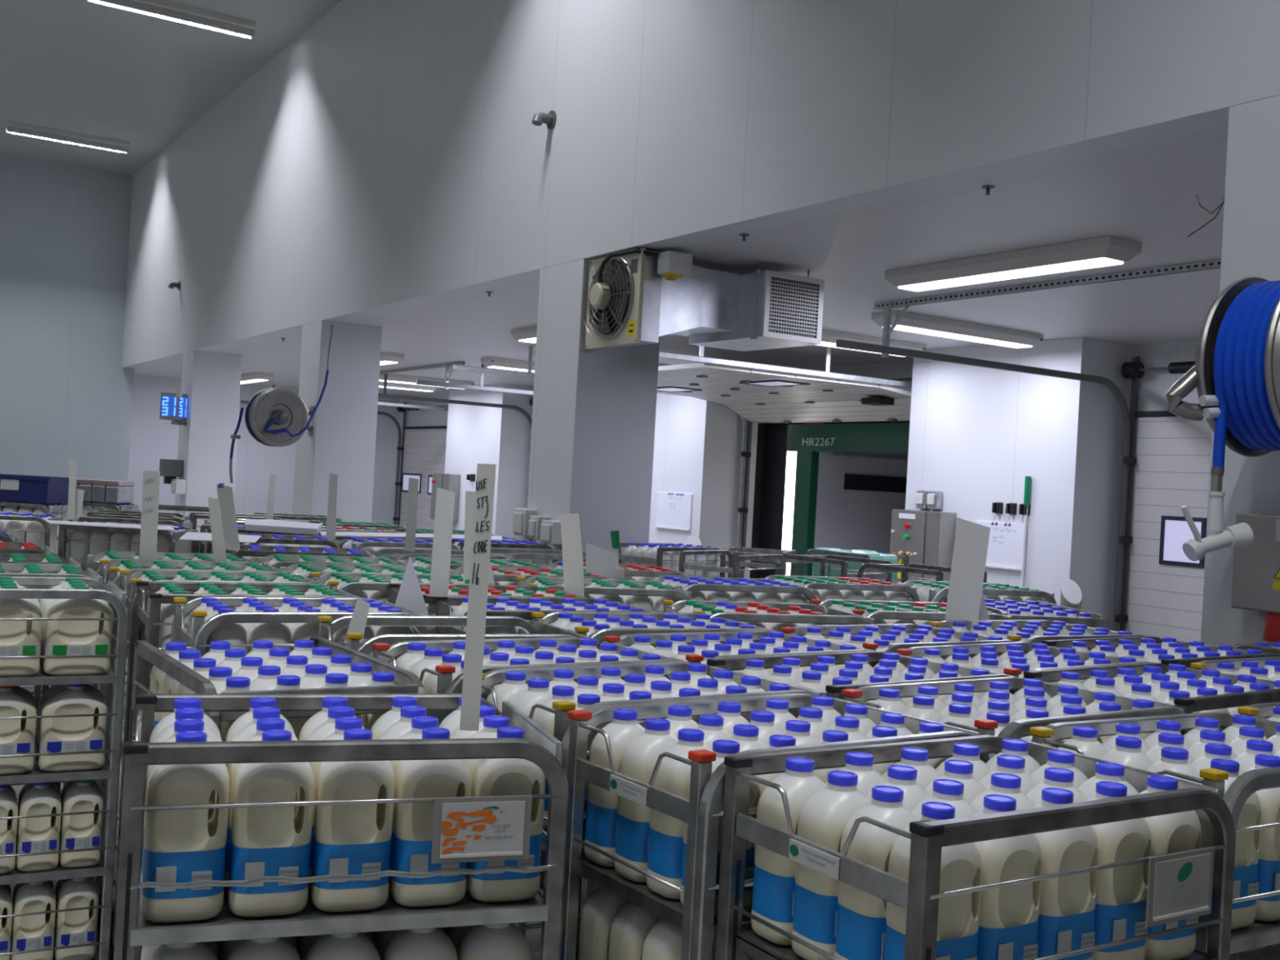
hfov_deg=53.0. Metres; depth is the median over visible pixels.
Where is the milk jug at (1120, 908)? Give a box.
[1087,781,1151,959]
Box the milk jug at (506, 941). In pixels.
[457,923,532,959]
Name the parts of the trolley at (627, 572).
frame, frame, rail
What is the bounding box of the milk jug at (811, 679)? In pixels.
[794,671,826,692]
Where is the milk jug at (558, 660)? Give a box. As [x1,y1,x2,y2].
[555,656,577,682]
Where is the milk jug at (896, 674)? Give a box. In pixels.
[868,658,903,680]
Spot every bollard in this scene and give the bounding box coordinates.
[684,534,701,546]
[1060,578,1081,609]
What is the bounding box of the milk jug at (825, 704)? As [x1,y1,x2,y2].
[796,695,841,726]
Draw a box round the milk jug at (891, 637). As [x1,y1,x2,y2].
[880,634,895,644]
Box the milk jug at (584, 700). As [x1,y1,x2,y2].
[574,693,608,840]
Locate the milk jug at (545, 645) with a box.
[533,639,559,656]
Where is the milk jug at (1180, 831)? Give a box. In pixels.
[1138,774,1201,959]
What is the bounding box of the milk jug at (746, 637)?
[737,632,753,648]
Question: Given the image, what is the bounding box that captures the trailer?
[786,422,909,576]
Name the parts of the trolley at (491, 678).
gate post, frame, frame, rail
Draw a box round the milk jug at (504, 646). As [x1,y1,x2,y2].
[493,640,515,658]
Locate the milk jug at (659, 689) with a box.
[649,680,676,698]
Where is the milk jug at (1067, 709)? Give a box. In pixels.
[1062,705,1102,743]
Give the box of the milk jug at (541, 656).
[528,650,555,664]
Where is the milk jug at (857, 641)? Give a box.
[846,635,866,648]
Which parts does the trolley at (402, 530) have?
frame, frame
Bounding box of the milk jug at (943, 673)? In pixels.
[937,670,957,700]
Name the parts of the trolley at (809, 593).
frame, frame, rail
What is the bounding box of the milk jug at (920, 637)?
[909,633,924,642]
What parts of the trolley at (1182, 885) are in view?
gate post, gate rail, frame, gate post, frame, rail, advert plate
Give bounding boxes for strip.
[459,463,496,730]
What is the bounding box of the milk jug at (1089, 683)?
[1081,669,1116,690]
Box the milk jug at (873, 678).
[866,675,902,702]
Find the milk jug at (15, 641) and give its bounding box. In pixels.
[0,585,42,676]
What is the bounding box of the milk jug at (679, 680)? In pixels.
[670,671,697,697]
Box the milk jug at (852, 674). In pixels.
[829,668,862,684]
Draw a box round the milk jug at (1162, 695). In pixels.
[1151,680,1179,702]
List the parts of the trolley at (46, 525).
frame, rail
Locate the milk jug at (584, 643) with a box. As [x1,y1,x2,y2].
[576,638,599,655]
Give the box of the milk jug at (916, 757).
[882,746,941,788]
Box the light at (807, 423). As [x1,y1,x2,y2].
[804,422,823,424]
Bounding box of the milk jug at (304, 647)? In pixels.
[288,639,314,659]
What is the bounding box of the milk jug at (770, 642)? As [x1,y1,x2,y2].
[759,636,777,653]
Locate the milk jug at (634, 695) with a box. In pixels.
[629,690,651,728]
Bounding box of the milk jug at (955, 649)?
[944,646,975,664]
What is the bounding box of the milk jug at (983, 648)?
[972,645,1002,662]
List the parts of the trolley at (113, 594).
frame, rail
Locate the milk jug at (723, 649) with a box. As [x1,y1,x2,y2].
[714,643,732,655]
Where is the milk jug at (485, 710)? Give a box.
[449,705,495,738]
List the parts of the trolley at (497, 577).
gate post, frame, frame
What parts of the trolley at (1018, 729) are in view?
gate post, frame, gate post, frame, rail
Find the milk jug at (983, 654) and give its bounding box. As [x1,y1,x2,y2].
[972,651,1004,670]
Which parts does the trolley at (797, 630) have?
frame, frame, rail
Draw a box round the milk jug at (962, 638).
[960,636,976,657]
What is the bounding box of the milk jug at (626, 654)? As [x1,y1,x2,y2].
[618,648,639,661]
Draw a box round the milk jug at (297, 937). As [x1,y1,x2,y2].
[295,936,300,948]
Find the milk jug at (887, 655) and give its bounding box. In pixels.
[873,652,906,672]
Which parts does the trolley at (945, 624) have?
frame, frame, rail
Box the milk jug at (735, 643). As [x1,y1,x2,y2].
[725,637,742,654]
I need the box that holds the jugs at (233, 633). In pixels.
[0,501,1279,952]
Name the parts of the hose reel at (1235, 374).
guide arm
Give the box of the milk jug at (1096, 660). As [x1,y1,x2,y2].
[1093,657,1112,678]
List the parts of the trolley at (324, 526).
frame, frame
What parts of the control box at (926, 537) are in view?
isolator plate, door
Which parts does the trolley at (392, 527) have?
frame, frame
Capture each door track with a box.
[240,385,448,525]
[377,363,533,538]
[450,345,911,577]
[835,339,1195,631]
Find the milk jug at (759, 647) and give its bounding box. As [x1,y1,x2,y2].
[749,642,766,653]
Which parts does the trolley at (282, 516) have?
frame, frame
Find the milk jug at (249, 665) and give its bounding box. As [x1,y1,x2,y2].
[231,656,262,681]
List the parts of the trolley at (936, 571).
rail, frame, gate post, frame, gate post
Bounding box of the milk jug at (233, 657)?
[215,648,245,674]
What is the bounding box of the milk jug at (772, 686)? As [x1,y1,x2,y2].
[768,683,799,718]
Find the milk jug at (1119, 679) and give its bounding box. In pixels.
[1112,667,1135,688]
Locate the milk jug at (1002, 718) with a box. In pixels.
[986,711,1023,740]
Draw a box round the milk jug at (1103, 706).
[1098,702,1121,742]
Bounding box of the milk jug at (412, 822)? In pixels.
[389,727,471,906]
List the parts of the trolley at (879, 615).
frame, frame, rail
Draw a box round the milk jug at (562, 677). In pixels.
[548,668,577,692]
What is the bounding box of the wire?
[1186,195,1224,237]
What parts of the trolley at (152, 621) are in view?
gate post, gate rail, gate post, frame, frame, rail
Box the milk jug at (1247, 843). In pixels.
[1194,758,1261,929]
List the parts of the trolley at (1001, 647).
frame, frame, rail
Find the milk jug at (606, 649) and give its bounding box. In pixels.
[595,643,620,662]
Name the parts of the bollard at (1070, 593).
post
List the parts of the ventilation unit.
fan blade, motor, fan blade, fan blade, mounting plate, fan blade, fan blade, rating plate, grille frame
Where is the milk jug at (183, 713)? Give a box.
[153,707,222,804]
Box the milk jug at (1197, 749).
[1186,728,1237,759]
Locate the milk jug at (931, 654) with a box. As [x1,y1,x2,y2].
[921,648,946,662]
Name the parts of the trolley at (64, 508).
frame, rail, frame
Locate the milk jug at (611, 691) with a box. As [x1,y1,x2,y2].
[600,683,629,702]
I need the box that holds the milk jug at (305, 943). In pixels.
[297,932,372,959]
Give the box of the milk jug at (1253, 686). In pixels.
[1248,682,1269,719]
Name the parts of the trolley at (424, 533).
frame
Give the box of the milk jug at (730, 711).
[715,702,749,736]
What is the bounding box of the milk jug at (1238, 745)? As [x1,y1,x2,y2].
[1227,726,1276,755]
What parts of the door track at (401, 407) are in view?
rail, post, rail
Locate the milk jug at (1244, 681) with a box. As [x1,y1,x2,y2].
[1234,674,1256,692]
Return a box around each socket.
[170,479,186,494]
[512,507,537,541]
[528,515,550,544]
[539,520,561,562]
[915,489,942,509]
[1262,612,1279,642]
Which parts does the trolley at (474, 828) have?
gate post, gate post, frame, advert plate, rail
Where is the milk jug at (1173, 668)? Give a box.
[1165,663,1186,681]
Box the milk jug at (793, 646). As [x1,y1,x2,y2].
[782,640,799,652]
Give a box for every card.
[66,458,76,519]
[75,488,84,519]
[139,470,159,568]
[208,497,226,560]
[216,483,239,551]
[266,473,275,519]
[325,473,337,542]
[346,597,369,641]
[395,555,428,615]
[404,477,418,551]
[428,487,454,613]
[462,490,494,585]
[560,513,584,596]
[585,542,617,578]
[609,530,624,579]
[944,517,990,631]
[977,590,989,620]
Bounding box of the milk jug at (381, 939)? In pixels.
[373,927,445,959]
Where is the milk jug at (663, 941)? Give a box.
[641,919,681,959]
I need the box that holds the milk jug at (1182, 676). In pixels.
[1173,671,1195,690]
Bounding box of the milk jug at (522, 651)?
[508,645,534,663]
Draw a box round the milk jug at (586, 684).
[573,675,602,700]
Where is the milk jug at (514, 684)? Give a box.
[486,671,528,714]
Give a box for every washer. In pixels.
[738,233,749,236]
[982,185,995,189]
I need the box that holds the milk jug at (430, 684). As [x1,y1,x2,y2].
[423,653,462,716]
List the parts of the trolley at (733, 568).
gate post, frame, gate rail, gate post, rail, frame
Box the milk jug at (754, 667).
[739,658,770,679]
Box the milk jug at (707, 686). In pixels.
[697,678,722,695]
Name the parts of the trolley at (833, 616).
gate post, frame, rail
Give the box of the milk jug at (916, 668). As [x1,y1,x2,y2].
[897,664,928,680]
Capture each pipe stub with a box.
[168,280,180,289]
[531,110,556,128]
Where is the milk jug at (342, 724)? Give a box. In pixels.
[307,716,362,888]
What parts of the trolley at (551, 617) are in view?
gate post, gate post, frame, frame, rail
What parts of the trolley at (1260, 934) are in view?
gate post, gate post, frame, rail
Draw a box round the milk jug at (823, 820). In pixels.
[791,770,871,959]
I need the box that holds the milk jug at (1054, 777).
[1026,767,1088,805]
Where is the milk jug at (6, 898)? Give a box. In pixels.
[0,884,13,959]
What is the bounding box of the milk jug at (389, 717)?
[370,696,417,739]
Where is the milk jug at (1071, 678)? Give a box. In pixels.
[1056,671,1088,690]
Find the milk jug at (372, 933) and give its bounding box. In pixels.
[370,931,375,942]
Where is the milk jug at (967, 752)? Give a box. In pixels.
[935,742,992,781]
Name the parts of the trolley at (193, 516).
gate post, gate post, frame, frame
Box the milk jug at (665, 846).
[646,728,712,899]
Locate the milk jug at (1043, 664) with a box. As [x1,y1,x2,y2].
[1040,661,1057,683]
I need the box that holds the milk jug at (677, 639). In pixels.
[670,634,687,653]
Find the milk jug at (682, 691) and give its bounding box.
[678,688,700,724]
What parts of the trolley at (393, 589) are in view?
gate post, frame, frame, rail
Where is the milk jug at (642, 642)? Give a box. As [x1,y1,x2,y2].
[628,635,655,652]
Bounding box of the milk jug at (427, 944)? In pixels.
[382,928,457,959]
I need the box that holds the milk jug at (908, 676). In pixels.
[900,672,924,704]
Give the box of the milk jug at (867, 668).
[842,653,874,675]
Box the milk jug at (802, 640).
[791,635,808,651]
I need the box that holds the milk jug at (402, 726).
[379,706,426,739]
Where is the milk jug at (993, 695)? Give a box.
[977,689,1018,715]
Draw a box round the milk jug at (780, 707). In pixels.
[764,698,797,732]
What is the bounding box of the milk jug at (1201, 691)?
[1196,687,1230,731]
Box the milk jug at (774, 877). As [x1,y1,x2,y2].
[751,756,826,945]
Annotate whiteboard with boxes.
[653,491,693,530]
[974,520,1023,570]
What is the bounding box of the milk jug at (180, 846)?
[140,730,229,923]
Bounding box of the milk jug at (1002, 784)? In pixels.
[971,773,1035,812]
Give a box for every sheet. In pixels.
[45,520,175,530]
[178,532,261,542]
[244,519,321,534]
[320,531,502,541]
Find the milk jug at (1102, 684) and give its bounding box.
[1088,677,1124,697]
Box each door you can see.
[400,426,447,528]
[657,362,911,577]
[1125,409,1212,641]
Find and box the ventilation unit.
[582,248,824,351]
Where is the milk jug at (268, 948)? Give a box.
[226,937,300,959]
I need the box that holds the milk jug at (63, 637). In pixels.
[43,586,113,675]
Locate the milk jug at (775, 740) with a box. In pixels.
[757,734,815,793]
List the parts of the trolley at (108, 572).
gate post, gate post, frame, rail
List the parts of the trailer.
post, roof rail, lashing rail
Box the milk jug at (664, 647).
[650,640,677,657]
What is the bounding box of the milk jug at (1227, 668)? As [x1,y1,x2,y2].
[1217,662,1238,675]
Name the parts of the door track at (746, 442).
rail, post, rail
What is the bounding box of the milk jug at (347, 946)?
[304,932,380,959]
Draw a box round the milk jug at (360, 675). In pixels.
[347,662,372,686]
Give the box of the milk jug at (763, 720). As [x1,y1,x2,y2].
[748,710,783,746]
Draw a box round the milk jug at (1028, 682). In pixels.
[1013,678,1051,701]
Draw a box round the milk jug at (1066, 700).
[1049,694,1088,716]
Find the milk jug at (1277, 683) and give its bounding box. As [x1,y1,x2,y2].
[1273,680,1279,688]
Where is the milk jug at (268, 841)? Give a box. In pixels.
[227,729,314,917]
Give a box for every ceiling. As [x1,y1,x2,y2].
[0,0,342,175]
[133,124,1228,396]
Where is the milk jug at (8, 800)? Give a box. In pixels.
[0,784,17,874]
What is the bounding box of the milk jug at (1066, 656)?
[1057,653,1079,666]
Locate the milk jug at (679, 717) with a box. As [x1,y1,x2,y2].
[665,705,698,739]
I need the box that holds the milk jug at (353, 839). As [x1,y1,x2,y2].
[310,728,394,912]
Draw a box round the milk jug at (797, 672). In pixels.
[771,657,804,680]
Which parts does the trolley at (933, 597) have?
gate post, frame, frame, rail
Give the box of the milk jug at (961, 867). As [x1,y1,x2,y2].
[884,801,982,959]
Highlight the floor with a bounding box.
[10,555,128,959]
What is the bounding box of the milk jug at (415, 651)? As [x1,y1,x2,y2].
[392,642,426,684]
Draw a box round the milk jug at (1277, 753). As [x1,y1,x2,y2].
[1274,750,1279,756]
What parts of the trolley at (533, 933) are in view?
gate post, gate rail, frame, frame, rail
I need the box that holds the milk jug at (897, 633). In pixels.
[885,629,903,643]
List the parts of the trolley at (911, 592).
frame, frame, rail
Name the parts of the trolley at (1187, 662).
frame, rail, frame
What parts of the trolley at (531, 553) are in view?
frame, frame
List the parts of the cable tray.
drop arm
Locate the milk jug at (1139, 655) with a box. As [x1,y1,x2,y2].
[1128,648,1148,662]
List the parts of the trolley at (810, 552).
frame, frame, gate post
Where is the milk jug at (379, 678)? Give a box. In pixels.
[362,671,394,730]
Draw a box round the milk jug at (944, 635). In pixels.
[936,632,951,641]
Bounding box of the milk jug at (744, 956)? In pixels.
[678,941,749,959]
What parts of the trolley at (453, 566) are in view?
frame, frame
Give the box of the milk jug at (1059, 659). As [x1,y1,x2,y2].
[1053,647,1079,663]
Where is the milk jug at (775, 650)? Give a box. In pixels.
[765,647,790,675]
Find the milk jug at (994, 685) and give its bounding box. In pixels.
[978,680,1017,704]
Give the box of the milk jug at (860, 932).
[834,785,919,959]
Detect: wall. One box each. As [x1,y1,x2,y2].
[0,153,134,555]
[121,0,1279,368]
[128,373,399,526]
[392,399,406,524]
[444,383,533,540]
[648,393,746,577]
[745,360,913,577]
[905,337,1131,631]
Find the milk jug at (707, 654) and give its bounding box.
[700,649,719,664]
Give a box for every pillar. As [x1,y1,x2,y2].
[173,350,241,531]
[291,320,382,522]
[524,258,660,564]
[1200,95,1279,952]
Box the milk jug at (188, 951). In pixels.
[146,942,217,959]
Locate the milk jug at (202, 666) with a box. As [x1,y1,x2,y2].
[177,657,216,693]
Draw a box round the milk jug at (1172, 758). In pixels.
[1145,746,1199,782]
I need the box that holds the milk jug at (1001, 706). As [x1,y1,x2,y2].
[975,700,1017,723]
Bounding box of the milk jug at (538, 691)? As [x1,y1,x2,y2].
[511,678,552,716]
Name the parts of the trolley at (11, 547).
frame, frame, rail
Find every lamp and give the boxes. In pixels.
[5,120,129,153]
[87,0,256,39]
[240,372,273,384]
[378,373,474,389]
[378,381,439,391]
[379,351,404,365]
[480,356,534,373]
[511,325,537,342]
[533,351,669,366]
[815,328,926,356]
[871,310,1044,348]
[884,235,1142,291]
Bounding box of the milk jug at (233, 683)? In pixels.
[219,676,250,741]
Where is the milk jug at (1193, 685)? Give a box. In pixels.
[1182,679,1206,697]
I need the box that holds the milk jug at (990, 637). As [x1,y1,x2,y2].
[987,635,1003,656]
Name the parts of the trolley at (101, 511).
frame, frame, rail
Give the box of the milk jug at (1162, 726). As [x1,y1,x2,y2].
[1143,720,1192,749]
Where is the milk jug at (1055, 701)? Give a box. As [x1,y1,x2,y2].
[1047,684,1087,708]
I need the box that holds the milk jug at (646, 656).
[642,653,671,680]
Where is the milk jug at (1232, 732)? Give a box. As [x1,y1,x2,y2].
[1222,714,1267,742]
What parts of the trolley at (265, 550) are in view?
gate post, frame, frame, rail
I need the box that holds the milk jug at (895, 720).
[866,712,913,738]
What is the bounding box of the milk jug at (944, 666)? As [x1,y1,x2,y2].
[931,662,962,678]
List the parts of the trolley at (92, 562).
gate post, gate post, frame, frame, rail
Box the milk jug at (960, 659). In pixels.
[949,653,975,668]
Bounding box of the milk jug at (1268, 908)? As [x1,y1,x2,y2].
[1246,754,1279,921]
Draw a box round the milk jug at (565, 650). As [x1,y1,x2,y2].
[553,644,578,662]
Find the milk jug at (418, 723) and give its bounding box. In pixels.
[388,715,438,884]
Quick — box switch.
[661,272,682,280]
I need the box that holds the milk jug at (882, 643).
[873,639,889,651]
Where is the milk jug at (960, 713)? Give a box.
[937,702,977,728]
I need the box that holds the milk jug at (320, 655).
[306,646,332,666]
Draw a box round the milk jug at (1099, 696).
[1084,691,1122,713]
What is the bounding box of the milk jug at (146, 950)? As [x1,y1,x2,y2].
[140,941,218,959]
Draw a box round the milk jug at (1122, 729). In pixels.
[1102,722,1151,753]
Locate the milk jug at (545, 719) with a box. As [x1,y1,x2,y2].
[532,685,577,829]
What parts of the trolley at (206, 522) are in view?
gate post, frame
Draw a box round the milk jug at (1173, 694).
[1163,689,1199,713]
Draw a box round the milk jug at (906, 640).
[903,638,919,643]
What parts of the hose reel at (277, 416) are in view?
swing arm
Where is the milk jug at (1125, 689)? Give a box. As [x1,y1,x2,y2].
[1115,675,1151,697]
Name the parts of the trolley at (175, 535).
gate post, frame, frame, rail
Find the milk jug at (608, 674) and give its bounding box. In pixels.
[598,666,625,690]
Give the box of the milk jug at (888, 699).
[871,688,908,713]
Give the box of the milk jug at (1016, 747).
[986,738,1040,775]
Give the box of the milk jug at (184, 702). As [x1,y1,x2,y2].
[149,697,221,742]
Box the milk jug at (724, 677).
[713,669,738,693]
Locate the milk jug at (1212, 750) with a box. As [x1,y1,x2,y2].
[1191,742,1245,775]
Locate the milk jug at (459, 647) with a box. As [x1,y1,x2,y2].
[448,641,465,660]
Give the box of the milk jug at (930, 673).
[901,657,935,678]
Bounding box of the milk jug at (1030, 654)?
[1024,643,1051,659]
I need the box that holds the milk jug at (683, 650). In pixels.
[672,644,695,661]
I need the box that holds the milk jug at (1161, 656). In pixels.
[1155,653,1174,662]
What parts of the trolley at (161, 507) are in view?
frame, frame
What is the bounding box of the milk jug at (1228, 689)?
[1223,684,1248,715]
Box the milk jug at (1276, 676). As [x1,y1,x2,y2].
[1267,665,1279,680]
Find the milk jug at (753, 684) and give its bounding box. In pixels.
[740,675,764,693]
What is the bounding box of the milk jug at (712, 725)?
[696,714,733,751]
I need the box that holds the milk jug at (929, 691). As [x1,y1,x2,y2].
[905,685,946,711]
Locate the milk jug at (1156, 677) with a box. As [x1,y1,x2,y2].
[1146,672,1169,694]
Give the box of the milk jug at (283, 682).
[272,675,311,740]
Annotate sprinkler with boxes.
[485,291,493,297]
[738,233,749,241]
[982,185,995,195]
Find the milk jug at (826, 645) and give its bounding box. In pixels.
[814,640,831,650]
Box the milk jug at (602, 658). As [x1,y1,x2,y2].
[600,655,625,681]
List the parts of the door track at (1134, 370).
post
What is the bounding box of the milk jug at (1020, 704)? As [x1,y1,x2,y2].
[1013,687,1053,711]
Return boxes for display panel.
[159,391,187,425]
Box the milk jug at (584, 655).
[574,649,598,662]
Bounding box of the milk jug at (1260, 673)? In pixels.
[1249,666,1272,680]
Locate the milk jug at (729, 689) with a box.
[725,685,751,723]
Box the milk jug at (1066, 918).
[1032,787,1098,959]
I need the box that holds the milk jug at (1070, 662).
[1066,659,1086,683]
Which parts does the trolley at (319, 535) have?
frame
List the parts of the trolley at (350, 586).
gate post, frame, frame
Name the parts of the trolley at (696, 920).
gate post, gate rail, frame, gate post, frame, rail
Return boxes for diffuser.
[240,378,268,384]
[378,379,464,389]
[378,386,433,391]
[379,360,397,365]
[487,366,534,373]
[518,337,536,342]
[815,341,902,356]
[882,324,1032,348]
[897,257,1123,291]
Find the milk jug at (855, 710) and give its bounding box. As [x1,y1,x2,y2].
[830,703,876,735]
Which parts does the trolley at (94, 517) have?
frame, frame, rail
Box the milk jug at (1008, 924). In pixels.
[974,794,1041,959]
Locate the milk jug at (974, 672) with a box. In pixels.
[970,668,989,697]
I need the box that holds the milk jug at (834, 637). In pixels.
[825,631,848,644]
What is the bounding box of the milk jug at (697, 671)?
[687,662,711,688]
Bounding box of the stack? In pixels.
[75,478,134,503]
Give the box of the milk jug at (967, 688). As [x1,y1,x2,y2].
[942,683,982,707]
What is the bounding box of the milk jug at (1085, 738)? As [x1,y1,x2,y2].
[1057,725,1109,759]
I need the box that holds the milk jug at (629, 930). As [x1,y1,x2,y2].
[608,902,662,959]
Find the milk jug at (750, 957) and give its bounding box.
[747,955,756,959]
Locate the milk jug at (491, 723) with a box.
[466,715,509,770]
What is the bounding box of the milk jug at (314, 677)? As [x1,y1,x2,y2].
[299,663,327,688]
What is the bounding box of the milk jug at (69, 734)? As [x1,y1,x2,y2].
[38,684,108,772]
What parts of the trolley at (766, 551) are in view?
gate post, frame, gate rail, rail, frame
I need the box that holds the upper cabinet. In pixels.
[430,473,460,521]
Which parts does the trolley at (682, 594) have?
gate post, frame, frame, rail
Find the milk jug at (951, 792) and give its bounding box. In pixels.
[911,778,978,819]
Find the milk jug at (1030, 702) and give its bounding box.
[1013,697,1054,719]
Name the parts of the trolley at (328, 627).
gate post, gate post, rail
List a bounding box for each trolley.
[0,502,73,562]
[0,511,62,694]
[0,530,17,542]
[0,542,53,800]
[0,553,80,795]
[0,563,102,897]
[0,576,128,959]
[51,521,199,730]
[63,502,140,657]
[78,514,191,696]
[84,551,262,847]
[86,509,191,675]
[96,560,290,929]
[101,569,326,959]
[113,693,568,959]
[128,581,359,950]
[129,636,429,742]
[158,504,209,532]
[170,596,428,657]
[189,511,281,553]
[199,524,315,553]
[204,518,244,553]
[226,533,340,554]
[234,544,375,559]
[253,512,342,521]
[256,554,407,568]
[279,563,431,578]
[308,520,405,529]
[310,572,494,592]
[315,525,404,535]
[317,615,590,959]
[318,533,432,539]
[335,537,461,558]
[371,547,513,562]
[371,636,689,911]
[388,582,587,926]
[394,528,497,535]
[400,556,549,569]
[423,533,521,540]
[434,595,654,959]
[449,566,614,582]
[457,539,557,563]
[480,661,822,851]
[490,547,586,562]
[516,576,691,612]
[531,611,777,650]
[542,561,691,577]
[560,693,989,959]
[594,630,879,889]
[617,542,721,577]
[648,575,816,604]
[662,600,875,625]
[678,549,786,577]
[706,650,1016,699]
[715,734,1235,959]
[720,546,796,577]
[759,575,919,603]
[775,554,892,583]
[780,623,1026,654]
[803,549,909,582]
[810,599,1012,635]
[841,676,1192,759]
[857,563,986,582]
[896,641,1152,679]
[897,580,1057,604]
[928,619,1145,644]
[943,596,1111,630]
[1023,662,1279,713]
[1029,711,1279,959]
[1041,635,1279,947]
[1191,656,1279,670]
[1231,643,1279,654]
[1235,702,1279,959]
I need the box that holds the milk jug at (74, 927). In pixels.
[54,877,98,959]
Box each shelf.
[0,662,117,686]
[0,745,112,785]
[0,849,106,884]
[9,880,57,897]
[21,686,49,694]
[99,847,117,888]
[103,816,119,847]
[110,711,124,730]
[111,883,115,911]
[112,681,126,696]
[113,662,127,675]
[126,643,128,657]
[129,852,550,946]
[525,884,543,926]
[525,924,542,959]
[541,828,583,851]
[576,849,751,942]
[735,920,1220,959]
[1229,920,1279,954]
[1244,944,1279,959]
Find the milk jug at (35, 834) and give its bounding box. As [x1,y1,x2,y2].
[16,782,61,871]
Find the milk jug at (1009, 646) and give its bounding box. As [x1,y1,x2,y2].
[999,644,1028,661]
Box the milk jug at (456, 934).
[446,923,515,955]
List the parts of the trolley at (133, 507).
frame, rail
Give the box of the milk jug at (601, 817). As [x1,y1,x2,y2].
[583,708,644,866]
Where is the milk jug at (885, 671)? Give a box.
[864,666,896,683]
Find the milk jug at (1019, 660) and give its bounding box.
[1001,656,1031,674]
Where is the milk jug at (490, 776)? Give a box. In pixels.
[466,726,545,902]
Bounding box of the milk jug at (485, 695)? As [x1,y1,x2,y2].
[452,660,495,699]
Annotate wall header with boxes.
[405,394,448,426]
[1128,340,1199,411]
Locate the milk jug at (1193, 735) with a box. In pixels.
[1182,717,1230,745]
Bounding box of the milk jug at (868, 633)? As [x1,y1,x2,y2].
[857,630,874,642]
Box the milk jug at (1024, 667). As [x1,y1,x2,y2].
[1011,662,1029,678]
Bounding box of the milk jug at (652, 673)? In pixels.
[644,665,670,688]
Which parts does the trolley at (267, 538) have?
frame, frame, rail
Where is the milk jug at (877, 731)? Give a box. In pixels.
[871,725,898,775]
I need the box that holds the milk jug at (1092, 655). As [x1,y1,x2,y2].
[1084,651,1105,665]
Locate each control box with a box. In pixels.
[159,458,183,484]
[889,509,956,583]
[1231,513,1279,642]
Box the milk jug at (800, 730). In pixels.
[768,720,820,747]
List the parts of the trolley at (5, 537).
frame, frame, rail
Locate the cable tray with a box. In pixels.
[874,258,1221,358]
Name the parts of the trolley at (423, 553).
gate post, gate post, frame, frame, rail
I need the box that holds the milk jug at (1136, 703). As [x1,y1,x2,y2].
[1132,698,1154,739]
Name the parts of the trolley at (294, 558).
gate post, frame, frame, rail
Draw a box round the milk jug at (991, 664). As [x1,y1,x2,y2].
[977,657,1004,674]
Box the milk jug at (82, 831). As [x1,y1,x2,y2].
[59,779,103,867]
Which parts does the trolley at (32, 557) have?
rail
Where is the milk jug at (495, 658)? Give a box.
[484,652,509,666]
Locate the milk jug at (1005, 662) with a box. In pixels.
[1000,649,1031,667]
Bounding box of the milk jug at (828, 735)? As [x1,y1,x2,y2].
[813,729,848,783]
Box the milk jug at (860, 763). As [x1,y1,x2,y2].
[825,751,885,795]
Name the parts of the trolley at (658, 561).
gate post, gate rail, frame, gate post, frame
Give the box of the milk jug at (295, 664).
[280,655,307,678]
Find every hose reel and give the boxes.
[229,324,333,483]
[1165,276,1279,561]
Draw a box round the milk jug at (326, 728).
[306,706,364,762]
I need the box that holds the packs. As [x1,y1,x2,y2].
[812,547,897,583]
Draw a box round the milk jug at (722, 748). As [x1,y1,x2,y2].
[680,739,761,917]
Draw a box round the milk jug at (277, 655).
[262,647,289,669]
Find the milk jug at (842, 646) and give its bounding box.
[835,644,856,669]
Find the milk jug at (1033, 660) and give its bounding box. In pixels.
[1026,648,1056,666]
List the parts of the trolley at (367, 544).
gate post, frame, frame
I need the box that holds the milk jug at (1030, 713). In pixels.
[1022,708,1064,748]
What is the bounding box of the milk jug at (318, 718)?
[298,696,364,740]
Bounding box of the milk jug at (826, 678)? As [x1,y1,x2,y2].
[798,662,833,685]
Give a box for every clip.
[466,474,475,481]
[991,502,1003,513]
[1005,502,1017,514]
[1018,503,1030,515]
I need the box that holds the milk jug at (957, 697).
[939,692,982,719]
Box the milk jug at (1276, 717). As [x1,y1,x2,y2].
[1266,706,1279,722]
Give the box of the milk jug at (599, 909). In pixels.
[577,886,628,959]
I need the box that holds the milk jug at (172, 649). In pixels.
[150,641,186,727]
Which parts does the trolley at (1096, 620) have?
frame, rail, frame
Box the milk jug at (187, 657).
[160,649,200,719]
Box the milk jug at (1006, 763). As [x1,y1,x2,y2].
[979,754,1038,795]
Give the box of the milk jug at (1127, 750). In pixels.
[1100,736,1154,770]
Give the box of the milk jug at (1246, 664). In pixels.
[1235,660,1258,675]
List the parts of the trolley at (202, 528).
gate post, gate post, frame, frame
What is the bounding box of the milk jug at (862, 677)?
[835,661,869,683]
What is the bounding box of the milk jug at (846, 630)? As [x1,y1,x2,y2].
[835,626,850,643]
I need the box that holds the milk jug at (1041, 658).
[1029,654,1053,670]
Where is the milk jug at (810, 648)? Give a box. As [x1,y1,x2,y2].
[800,645,823,671]
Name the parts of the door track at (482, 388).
rail, rail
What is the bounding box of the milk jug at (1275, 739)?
[1265,723,1279,751]
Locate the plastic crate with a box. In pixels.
[0,473,69,503]
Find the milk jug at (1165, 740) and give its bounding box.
[1144,732,1196,764]
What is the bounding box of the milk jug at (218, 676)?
[194,666,232,693]

